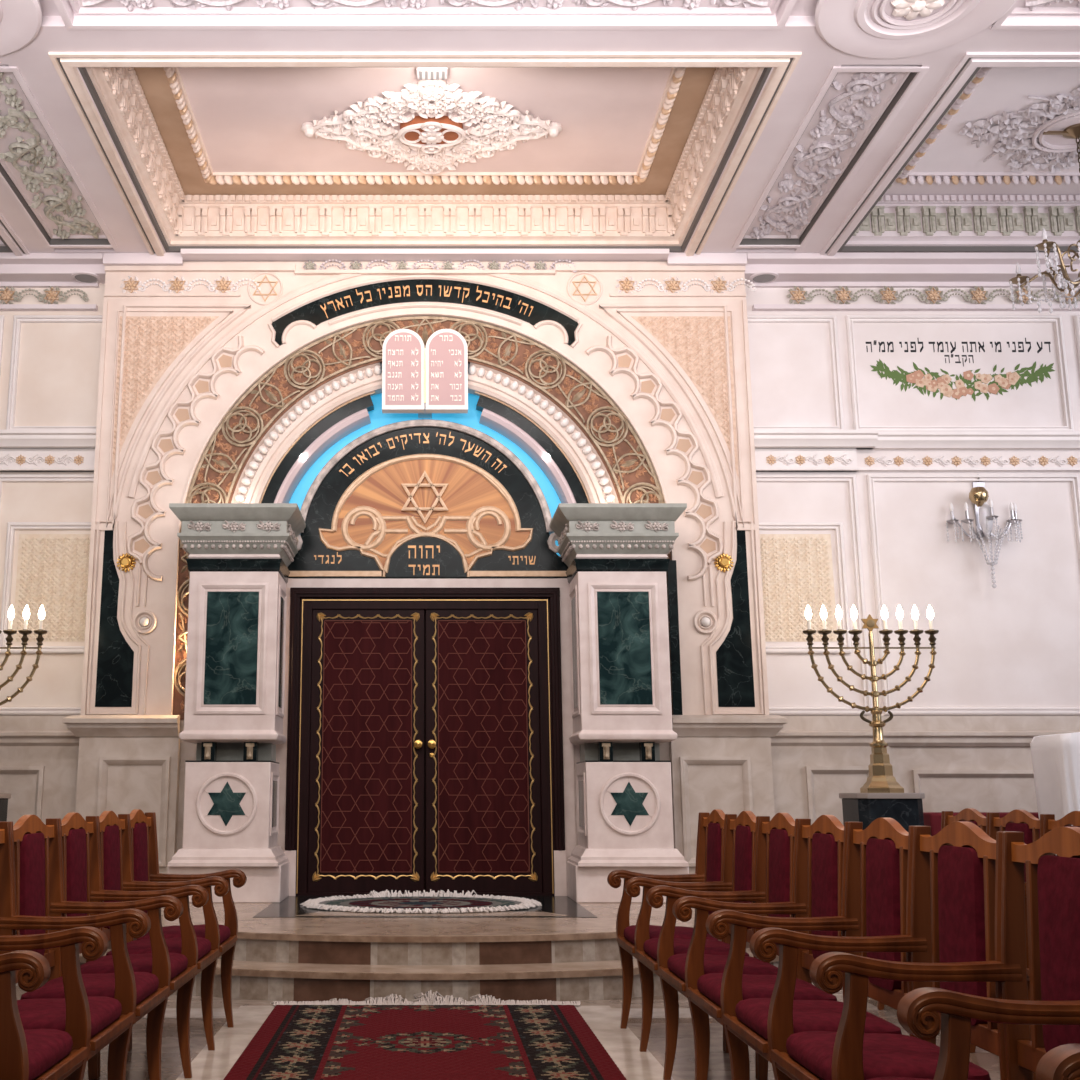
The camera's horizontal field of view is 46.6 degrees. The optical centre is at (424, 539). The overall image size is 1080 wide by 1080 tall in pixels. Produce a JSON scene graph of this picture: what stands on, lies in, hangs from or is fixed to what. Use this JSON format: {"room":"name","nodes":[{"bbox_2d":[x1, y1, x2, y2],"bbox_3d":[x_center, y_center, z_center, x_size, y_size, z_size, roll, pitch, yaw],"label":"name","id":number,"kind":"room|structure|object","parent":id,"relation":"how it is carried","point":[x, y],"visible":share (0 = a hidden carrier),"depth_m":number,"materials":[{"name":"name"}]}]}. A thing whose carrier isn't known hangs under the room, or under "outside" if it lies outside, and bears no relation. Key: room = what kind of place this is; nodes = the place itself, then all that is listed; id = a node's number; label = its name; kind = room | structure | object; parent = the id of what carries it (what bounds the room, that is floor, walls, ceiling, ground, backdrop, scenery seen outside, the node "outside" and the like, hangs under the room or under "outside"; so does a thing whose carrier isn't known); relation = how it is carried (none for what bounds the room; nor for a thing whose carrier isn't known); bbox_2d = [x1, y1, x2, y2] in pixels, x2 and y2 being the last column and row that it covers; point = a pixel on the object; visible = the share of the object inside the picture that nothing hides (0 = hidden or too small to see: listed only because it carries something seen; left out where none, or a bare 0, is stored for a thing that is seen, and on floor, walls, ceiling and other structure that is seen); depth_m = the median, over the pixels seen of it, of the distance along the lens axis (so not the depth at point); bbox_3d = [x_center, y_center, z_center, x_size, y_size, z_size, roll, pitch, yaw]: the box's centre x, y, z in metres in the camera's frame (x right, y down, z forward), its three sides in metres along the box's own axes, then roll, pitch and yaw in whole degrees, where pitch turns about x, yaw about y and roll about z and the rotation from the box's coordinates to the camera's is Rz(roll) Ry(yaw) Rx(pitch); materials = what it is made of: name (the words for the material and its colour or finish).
{"room":"house of worship","nodes":[
{"label":"house of worship","id":0,"kind":"room"},
{"bbox_2d":[0,284,104,825],"bbox_3d":[-5.895,0.135,10.624,6.210,6.200,0.430,0,-12,0],"label":"wall","id":1,"kind":"structure","parent":0,"point":[50,360],"depth_m":10.62,"materials":[{"name":"paint"}]},
{"bbox_2d":[0,454,83,465],"bbox_3d":[-3.314,-0.689,10.713,0.752,0.100,0.036,0,-12,0],"label":"trim","id":2,"kind":"structure","parent":1,"relation":"attached to","point":[20,459],"depth_m":10.71,"materials":[{"name":"paint"}]},
{"bbox_2d":[0,286,88,303],"bbox_3d":[-5.786,-2.162,11.011,5.621,0.192,0.042,0,-12,0],"label":"trim","id":3,"kind":"structure","parent":1,"relation":"attached to","point":[51,294],"depth_m":11.01,"materials":[{"name":"beige paint"}]},
{"bbox_2d":[16,983,1000,1079],"bbox_3d":[0.000,1.797,3.051,18.000,0.103,14.700,0,-12,0],"label":"floor","id":4,"kind":"structure","parent":0,"point":[719,1068],"depth_m":5.66,"materials":[{"name":"stone"}]},
{"bbox_2d":[0,793,10,820],"bbox_3d":[-3.383,2.418,9.100,0.500,1.114,0.450,0,-12,0],"label":"plinth","id":5,"kind":"object","parent":4,"relation":"on","point":[4,797],"visible":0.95,"depth_m":9.30,"materials":[{"name":"black stone"}]},
{"bbox_2d":[0,605,46,705],"bbox_3d":[-3.383,1.183,9.353,1.028,1.406,0.310,0,-12,0],"label":"menorah","id":6,"kind":"object","parent":5,"relation":"on","point":[26,613],"visible":1,"depth_m":9.42,"materials":[{"name":"gold metal"}]},
{"bbox_2d":[3,629,16,647],"bbox_3d":[-3.151,0.749,9.442,0.104,0.140,0.104,0,-12,0],"label":"cup","id":7,"kind":"object","parent":6,"relation":"on","point":[9,632],"depth_m":9.42,"materials":[{"name":"brown metal"}]},
{"bbox_2d":[18,629,31,647],"bbox_3d":[-3.035,0.749,9.442,0.104,0.140,0.104,0,-12,0],"label":"cup","id":8,"kind":"object","parent":6,"relation":"on","point":[24,632],"depth_m":9.42,"materials":[{"name":"brown metal"}]},
{"bbox_2d":[34,629,46,647],"bbox_3d":[-2.919,0.749,9.442,0.104,0.140,0.104,0,-12,0],"label":"cup","id":9,"kind":"object","parent":6,"relation":"on","point":[40,632],"depth_m":9.42,"materials":[{"name":"brown metal"}]},
{"bbox_2d":[0,950,87,1079],"bbox_3d":[-1.139,1.235,3.120,0.510,1.033,0.557,0,-12,0],"label":"armchair","id":10,"kind":"object","parent":4,"relation":"on","point":[29,1054],"visible":1,"depth_m":2.90,"materials":[{"name":"brown wood"}]},
{"bbox_2d":[0,829,133,1079],"bbox_3d":[-1.139,1.345,3.659,0.510,1.033,0.557,0,-12,0],"label":"armchair","id":11,"kind":"object","parent":4,"relation":"on","point":[92,1022],"visible":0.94,"depth_m":3.43,"materials":[{"name":"brown wood"}]},
{"bbox_2d":[0,815,168,1079],"bbox_3d":[-1.139,1.455,4.198,0.510,1.033,0.557,0,-12,0],"label":"armchair","id":12,"kind":"object","parent":4,"relation":"on","point":[24,854],"visible":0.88,"depth_m":4.01,"materials":[{"name":"brown wood"}]},
{"bbox_2d":[46,812,196,1079],"bbox_3d":[-1.139,1.566,4.737,0.510,1.033,0.557,0,-12,0],"label":"armchair","id":13,"kind":"object","parent":4,"relation":"on","point":[69,848],"visible":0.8,"depth_m":4.53,"materials":[{"name":"brown wood"}]},
{"bbox_2d":[86,811,218,1079],"bbox_3d":[-1.139,1.676,5.276,0.510,1.033,0.557,0,-12,0],"label":"armchair","id":14,"kind":"object","parent":4,"relation":"on","point":[105,842],"visible":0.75,"depth_m":5.07,"materials":[{"name":"brown wood"}]},
{"bbox_2d":[118,809,246,1051],"bbox_3d":[-1.139,1.793,5.845,0.510,1.033,0.618,0,-12,0],"label":"armchair","id":15,"kind":"object","parent":4,"relation":"on","point":[140,861],"visible":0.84,"depth_m":5.79,"materials":[{"name":"brown wood"}]},
{"bbox_2d":[62,261,787,873],"bbox_3d":[0.000,0.367,10.428,5.800,5.665,0.520,0,-12,0],"label":"archway","id":16,"kind":"object","parent":4,"relation":"on","point":[603,394],"visible":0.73,"depth_m":10.59,"materials":[{"name":"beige stone"}]},
{"bbox_2d":[120,276,260,292],"bbox_3d":[-2.036,-2.206,10.795,1.221,0.192,0.042,0,-12,0],"label":"trim","id":17,"kind":"structure","parent":16,"relation":"attached to","point":[130,284],"depth_m":10.79,"materials":[{"name":"paint"}]},
{"bbox_2d":[300,454,306,460],"bbox_3d":[-1.041,-0.709,10.649,0.064,0.064,0.060,0,-12,0],"label":"lamp","id":18,"kind":"object","parent":16,"relation":"attached to","point":[303,457],"depth_m":10.63,"materials":[{"name":"white"}]},
{"bbox_2d":[382,329,467,417],"bbox_3d":[0.000,-1.411,10.757,0.725,0.719,0.430,0,-12,0],"label":"tablet","id":19,"kind":"object","parent":16,"relation":"attached to","point":[416,378],"visible":1,"depth_m":10.55,"materials":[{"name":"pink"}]},
{"bbox_2d":[303,260,576,271],"bbox_3d":[0.132,-2.381,10.810,2.385,0.127,0.042,0,-12,0],"label":"trim","id":20,"kind":"structure","parent":16,"relation":"attached to","point":[540,265],"depth_m":10.81,"materials":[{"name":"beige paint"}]},
{"bbox_2d":[543,454,549,460],"bbox_3d":[1.041,-0.709,10.649,0.064,0.064,0.060,0,-12,0],"label":"lamp","id":21,"kind":"object","parent":16,"relation":"attached to","point":[546,457],"depth_m":10.63,"materials":[{"name":"white"}]},
{"bbox_2d":[616,276,755,292],"bbox_3d":[2.264,-2.206,10.795,1.221,0.192,0.042,0,-12,0],"label":"trim","id":22,"kind":"structure","parent":16,"relation":"attached to","point":[719,284],"depth_m":10.79,"materials":[{"name":"paint"}]},
{"bbox_2d":[223,990,626,1079],"bbox_3d":[0.004,1.887,3.942,1.655,0.079,5.680,0,-12,0],"label":"carpet runner","id":23,"kind":"object","parent":4,"relation":"on","point":[488,1037],"visible":1,"depth_m":5.59,"materials":[{"name":"red fabric"}]},
{"bbox_2d":[79,948,778,1003],"bbox_3d":[0.000,2.738,8.284,6.540,0.160,3.270,0,-12,0],"label":"step","id":24,"kind":"structure","parent":4,"relation":"on","point":[252,980],"depth_m":6.79,"materials":[{"name":"beige stone"}]},
{"bbox_2d":[108,903,749,964],"bbox_3d":[0.000,2.611,8.463,5.940,0.160,2.970,0,-12,0],"label":"platform","id":25,"kind":"object","parent":24,"relation":"on","point":[314,940],"visible":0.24,"depth_m":7.17,"materials":[{"name":"beige stone"}]},
{"bbox_2d":[167,503,305,902],"bbox_3d":[-1.488,1.254,9.711,0.990,3.000,0.730,0,-12,0],"label":"pillar","id":26,"kind":"structure","parent":25,"relation":"on","point":[240,554],"depth_m":9.55,"materials":[{"name":"stone"}]},
{"bbox_2d":[253,896,596,916],"bbox_3d":[0.000,2.631,8.964,2.240,0.003,1.780,0,-12,0],"label":"floor","id":27,"kind":"structure","parent":25,"relation":"on","point":[290,906],"depth_m":8.62,"materials":[{"name":"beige stone"}]},
{"bbox_2d":[300,889,541,913],"bbox_3d":[-0.029,2.596,8.970,1.732,0.064,1.434,-1,-12,3],"label":"oval rug","id":28,"kind":"object","parent":27,"relation":"on","point":[380,902],"visible":1,"depth_m":8.94,"materials":[{"name":"fabric"}]},
{"bbox_2d":[276,419,579,895],"bbox_3d":[0.000,0.913,10.328,2.880,3.915,0.398,0,-12,0],"label":"torah ark","id":29,"kind":"object","parent":25,"relation":"on","point":[428,720],"visible":0.98,"depth_m":10.16,"materials":[{"name":"stone"}]},
{"bbox_2d":[296,912,569,915],"bbox_3d":[0.050,2.494,8.309,1.800,0.002,0.280,0,-12,0],"label":"inlay","id":30,"kind":"object","parent":25,"relation":"on","point":[314,913],"visible":0.93,"depth_m":8.24,"materials":[{"name":"stone"}]},
{"bbox_2d":[550,503,688,902],"bbox_3d":[1.535,1.254,9.711,0.990,3.000,0.730,0,-12,0],"label":"pillar","id":31,"kind":"structure","parent":25,"relation":"on","point":[615,554],"depth_m":9.55,"materials":[{"name":"stone"}]},
{"bbox_2d":[607,809,736,1052],"bbox_3d":[1.154,1.787,5.815,0.510,1.033,0.618,0,-12,0],"label":"armchair","id":32,"kind":"object","parent":4,"relation":"on","point":[714,849],"visible":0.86,"depth_m":5.76,"materials":[{"name":"brown wood"}]},
{"bbox_2d":[635,811,769,1079],"bbox_3d":[1.154,1.670,5.246,0.510,1.033,0.557,0,-12,0],"label":"armchair","id":33,"kind":"object","parent":4,"relation":"on","point":[749,842],"visible":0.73,"depth_m":5.03,"materials":[{"name":"brown wood"}]},
{"bbox_2d":[658,813,811,1079],"bbox_3d":[1.154,1.560,4.707,0.510,1.033,0.557,0,-12,0],"label":"armchair","id":34,"kind":"object","parent":4,"relation":"on","point":[786,849],"visible":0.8,"depth_m":4.51,"materials":[{"name":"brown wood"}]},
{"bbox_2d":[687,815,862,1079],"bbox_3d":[1.154,1.449,4.169,0.510,1.033,0.557,0,-12,0],"label":"armchair","id":35,"kind":"object","parent":4,"relation":"on","point":[834,878],"visible":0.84,"depth_m":3.98,"materials":[{"name":"brown wood"}]},
{"bbox_2d":[723,818,935,1079],"bbox_3d":[1.154,1.339,3.630,0.510,1.033,0.557,0,-12,0],"label":"armchair","id":36,"kind":"object","parent":4,"relation":"on","point":[894,871],"visible":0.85,"depth_m":3.48,"materials":[{"name":"brown wood"}]},
{"bbox_2d":[839,793,924,831],"bbox_3d":[3.383,2.418,9.100,0.500,1.114,0.450,0,-12,0],"label":"plinth","id":37,"kind":"object","parent":4,"relation":"on","point":[906,809],"visible":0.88,"depth_m":8.99,"materials":[{"name":"black stone"}]},
{"bbox_2d":[771,821,1032,1079],"bbox_3d":[1.154,1.229,3.091,0.510,1.033,0.557,0,-12,0],"label":"armchair","id":38,"kind":"object","parent":4,"relation":"on","point":[978,934],"visible":0.97,"depth_m":2.94,"materials":[{"name":"brown wood"}]},
{"bbox_2d":[877,808,999,1009],"bbox_3d":[2.584,1.895,6.344,0.510,1.033,0.618,0,-12,0],"label":"armchair","id":39,"kind":"object","parent":4,"relation":"on","point":[986,824],"visible":0.15,"depth_m":6.36,"materials":[{"name":"brown wood"}]},
{"bbox_2d":[866,827,1079,1079],"bbox_3d":[1.154,1.118,2.552,0.510,1.033,0.557,0,-12,0],"label":"armchair","id":40,"kind":"object","parent":4,"relation":"on","point":[1052,1011],"visible":0.98,"depth_m":2.61,"materials":[{"name":"red fabric"}]},
{"bbox_2d":[923,812,1039,837],"bbox_3d":[4.550,2.568,9.467,1.520,0.967,0.460,0,-12,0],"label":"bench","id":41,"kind":"object","parent":4,"relation":"on","point":[933,819],"visible":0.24,"depth_m":9.34,"materials":[{"name":"brown wood"}]},
{"bbox_2d":[970,809,1054,1052],"bbox_3d":[2.584,1.778,5.775,0.510,1.033,0.557,0,-12,0],"label":"armchair","id":42,"kind":"object","parent":4,"relation":"on","point":[1024,821],"visible":0.24,"depth_m":5.79,"materials":[{"name":"brown wood"}]},
{"bbox_2d":[1025,811,1079,1079],"bbox_3d":[2.584,1.668,5.237,0.510,1.033,0.557,0,-12,0],"label":"armchair","id":43,"kind":"object","parent":4,"relation":"on","point":[1072,818],"visible":0.07,"depth_m":5.36,"materials":[{"name":"brown wood"}]},
{"bbox_2d":[1030,732,1079,854],"bbox_3d":[4.868,2.149,8.901,0.783,1.562,0.587,0,-12,0],"label":"stand","id":44,"kind":"object","parent":4,"relation":"on","point":[1056,757],"visible":0.53,"depth_m":8.87,"materials":[{"name":"white fabric"}]},
{"bbox_2d":[1035,1043,1079,1079],"bbox_3d":[1.154,1.008,2.013,0.510,1.033,0.557,0,-12,0],"label":"armchair","id":45,"kind":"object","parent":4,"relation":"on","point":[1062,1062],"visible":1,"depth_m":1.80,"materials":[{"name":"brown wood"}]},
{"bbox_2d":[0,0,1079,310],"bbox_3d":[0.000,-3.986,4.210,18.000,1.100,14.650,0,-12,0],"label":"ceiling","id":46,"kind":"structure","parent":0,"point":[133,132],"depth_m":9.48,"materials":[{"name":"paint"}]},
{"bbox_2d":[0,0,41,55],"bbox_3d":[-2.860,-3.153,7.322,1.160,0.085,1.160,0,-12,0],"label":"boss","id":47,"kind":"object","parent":46,"relation":"attached to","point":[20,20],"visible":1,"depth_m":7.51,"materials":[{"name":"paint"}]},
{"bbox_2d":[71,271,100,282],"bbox_3d":[-2.980,-2.301,10.944,0.250,0.020,0.250,0,-12,0],"label":"ceiling speaker","id":48,"kind":"object","parent":46,"relation":"attached to","point":[81,276],"visible":1,"depth_m":10.92,"materials":[{"name":"paint"}]},
{"bbox_2d":[75,274,96,282],"bbox_3d":[-2.980,-2.299,10.944,0.196,0.017,0.196,0,-12,0],"label":"grille","id":49,"kind":"object","parent":48,"relation":"attached to","point":[81,278],"depth_m":10.93,"materials":[{"name":"grey"}]},
{"bbox_2d":[301,79,561,173],"bbox_3d":[0.050,-3.161,9.661,1.687,0.154,1.271,-8,-14,34],"label":"ceiling medallion","id":50,"kind":"object","parent":46,"relation":"attached to","point":[430,132],"visible":1,"depth_m":9.60,"materials":[{"name":"paint"}]},
{"bbox_2d":[417,67,447,79],"bbox_3d":[0.050,-3.343,8.881,0.220,0.066,0.120,0,-12,0],"label":"ceiling vent","id":51,"kind":"object","parent":46,"relation":"in","point":[426,73],"visible":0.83,"depth_m":8.85,"materials":[{"name":"paint"}]},
{"bbox_2d":[749,271,778,282],"bbox_3d":[2.980,-2.301,10.944,0.250,0.020,0.250,0,-12,0],"label":"ceiling speaker","id":52,"kind":"object","parent":46,"relation":"attached to","point":[767,276],"visible":1,"depth_m":10.92,"materials":[{"name":"paint"}]},
{"bbox_2d":[753,274,774,282],"bbox_3d":[2.980,-2.299,10.944,0.196,0.017,0.196,0,-12,0],"label":"grille","id":53,"kind":"object","parent":52,"relation":"attached to","point":[757,278],"depth_m":10.93,"materials":[{"name":"grey"}]},
{"bbox_2d":[815,0,1016,58],"bbox_3d":[2.900,-3.153,7.322,1.160,0.085,1.160,0,-12,0],"label":"ceiling medallion","id":54,"kind":"object","parent":46,"relation":"attached to","point":[879,29],"visible":1,"depth_m":7.51,"materials":[{"name":"paint"}]},
{"bbox_2d":[958,87,1079,178],"bbox_3d":[5.070,-3.188,9.687,1.436,0.082,1.439,-10,-15,40],"label":"ceiling medallion","id":55,"kind":"object","parent":46,"relation":"attached to","point":[1054,147],"visible":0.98,"depth_m":9.75,"materials":[{"name":"white paint"}]},
{"bbox_2d":[1043,123,1079,172],"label":"chandelier","id":56,"kind":"object","parent":55,"relation":"hanging from","point":[1073,131],"depth_m":9.66,"materials":[{"name":"brown metal"}]},
{"bbox_2d":[1009,228,1079,312],"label":"chandelier","id":57,"kind":"object","parent":46,"relation":"hanging from","point":[1046,245],"depth_m":9.57,"materials":[{"name":"brown metal"}]},
{"bbox_2d":[803,605,938,792],"bbox_3d":[3.383,1.183,9.353,1.028,1.406,0.310,0,-12,0],"label":"menorah","id":58,"kind":"object","parent":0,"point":[880,779],"visible":1,"depth_m":9.38,"materials":[{"name":"gold metal"}]},
{"bbox_2d":[803,629,815,647],"bbox_3d":[2.919,0.749,9.442,0.104,0.140,0.104,0,-12,0],"label":"cup","id":59,"kind":"object","parent":58,"relation":"on","point":[809,632],"depth_m":9.42,"materials":[{"name":"brown metal"}]},
{"bbox_2d":[818,629,831,647],"bbox_3d":[3.035,0.749,9.442,0.104,0.140,0.104,0,-12,0],"label":"cup","id":60,"kind":"object","parent":58,"relation":"on","point":[824,632],"depth_m":9.42,"materials":[{"name":"brown metal"}]},
{"bbox_2d":[833,629,846,647],"bbox_3d":[3.151,0.749,9.442,0.104,0.140,0.104,0,-12,0],"label":"cup","id":61,"kind":"object","parent":58,"relation":"on","point":[839,632],"depth_m":9.42,"materials":[{"name":"brown metal"}]},
{"bbox_2d":[848,629,861,647],"bbox_3d":[3.267,0.749,9.442,0.104,0.140,0.104,0,-12,0],"label":"cup","id":62,"kind":"object","parent":58,"relation":"on","point":[854,632],"depth_m":9.42,"materials":[{"name":"brown metal"}]},
{"bbox_2d":[879,629,892,647],"bbox_3d":[3.499,0.749,9.442,0.104,0.140,0.104,0,-12,0],"label":"cup","id":63,"kind":"object","parent":58,"relation":"on","point":[885,632],"depth_m":9.42,"materials":[{"name":"brown metal"}]},
{"bbox_2d":[894,629,907,647],"bbox_3d":[3.615,0.749,9.442,0.104,0.140,0.104,0,-12,0],"label":"cup","id":64,"kind":"object","parent":58,"relation":"on","point":[900,632],"depth_m":9.42,"materials":[{"name":"brown metal"}]},
{"bbox_2d":[909,629,922,647],"bbox_3d":[3.731,0.749,9.442,0.104,0.140,0.104,0,-12,0],"label":"cup","id":65,"kind":"object","parent":58,"relation":"on","point":[916,632],"depth_m":9.42,"materials":[{"name":"brown metal"}]},
{"bbox_2d":[925,629,938,647],"bbox_3d":[3.847,0.749,9.442,0.104,0.140,0.104,0,-12,0],"label":"cup","id":66,"kind":"object","parent":58,"relation":"on","point":[931,632],"depth_m":9.42,"materials":[{"name":"brown metal"}]},
{"bbox_2d":[745,284,1079,824],"bbox_3d":[5.895,0.135,10.624,6.210,6.200,0.430,0,-12,0],"label":"wall","id":67,"kind":"structure","parent":0,"point":[1005,674],"depth_m":10.60,"materials":[{"name":"paint"}]},
{"bbox_2d":[766,454,853,465],"bbox_3d":[3.313,-0.689,10.713,0.751,0.100,0.036,0,-12,0],"label":"trim","id":68,"kind":"structure","parent":67,"relation":"attached to","point":[771,459],"depth_m":10.71,"materials":[{"name":"paint"}]},
{"bbox_2d":[787,286,1079,303],"bbox_3d":[6.014,-2.162,11.011,5.621,0.192,0.042,0,-12,0],"label":"trim","id":69,"kind":"structure","parent":67,"relation":"attached to","point":[798,294],"depth_m":11.01,"materials":[{"name":"beige paint"}]},
{"bbox_2d":[866,338,1050,365],"bbox_3d":[4.697,-1.654,10.953,1.629,0.266,0.004,0,-12,0],"label":"lettering","id":70,"kind":"object","parent":67,"relation":"attached to","point":[875,342],"depth_m":10.96,"materials":[{"name":"black paint"}]},
{"bbox_2d":[870,359,1054,400],"bbox_3d":[4.718,-1.399,10.898,1.626,0.396,0.008,0,-12,0],"label":"garland","id":71,"kind":"object","parent":67,"relation":"attached to","point":[1010,379],"visible":1,"depth_m":10.90,"materials":[{"name":"green paint"}]},
{"bbox_2d":[906,370,1014,398],"bbox_3d":[4.704,-1.360,10.889,0.979,0.269,0.008,0,-12,0],"label":"flowers","id":72,"kind":"object","parent":71,"relation":"attached to","point":[1007,380],"depth_m":10.89,"materials":[{"name":"pink paint"}]},
{"bbox_2d":[864,455,1079,465],"bbox_3d":[5.673,-0.682,10.748,3.751,0.100,0.036,0,-12,0],"label":"trim","id":73,"kind":"structure","parent":67,"relation":"attached to","point":[985,460],"depth_m":10.74,"materials":[{"name":"paint"}]},
{"bbox_2d":[946,477,1022,587],"bbox_3d":[4.759,-0.094,10.500,0.644,1.012,0.265,0,-12,0],"label":"wall sconce","id":74,"kind":"object","parent":67,"relation":"attached to","point":[978,495],"visible":1,"depth_m":10.49,"materials":[{"name":"silver metal"}]},
{"bbox_2d":[946,511,958,523],"bbox_3d":[4.487,-0.191,10.594,0.100,0.110,0.100,0,-12,0],"label":"candle holder","id":75,"kind":"object","parent":74,"relation":"on","point":[953,520],"depth_m":10.58,"materials":[{"name":"silver metal"}]},
{"bbox_2d":[961,510,972,523],"bbox_3d":[4.566,-0.193,10.487,0.100,0.110,0.100,0,-12,0],"label":"candle holder","id":76,"kind":"object","parent":74,"relation":"on","point":[967,520],"depth_m":10.48,"materials":[{"name":"silver metal"}]},
{"bbox_2d":[986,507,997,519],"bbox_3d":[4.756,-0.221,10.448,0.100,0.110,0.100,0,-12,0],"label":"candle holder","id":77,"kind":"object","parent":74,"relation":"on","point":[989,510],"depth_m":10.45,"materials":[{"name":"silver metal"}]},
{"bbox_2d":[1006,510,1018,523],"bbox_3d":[4.947,-0.193,10.487,0.100,0.110,0.100,0,-12,0],"label":"candle holder","id":78,"kind":"object","parent":74,"relation":"on","point":[1011,520],"depth_m":10.48,"materials":[{"name":"silver metal"}]},
{"bbox_2d":[1014,511,1021,523],"bbox_3d":[5.027,-0.191,10.594,0.100,0.110,0.100,0,-12,0],"label":"candle holder","id":79,"kind":"object","parent":74,"relation":"on","point":[1015,512],"depth_m":10.58,"materials":[{"name":"silver metal"}]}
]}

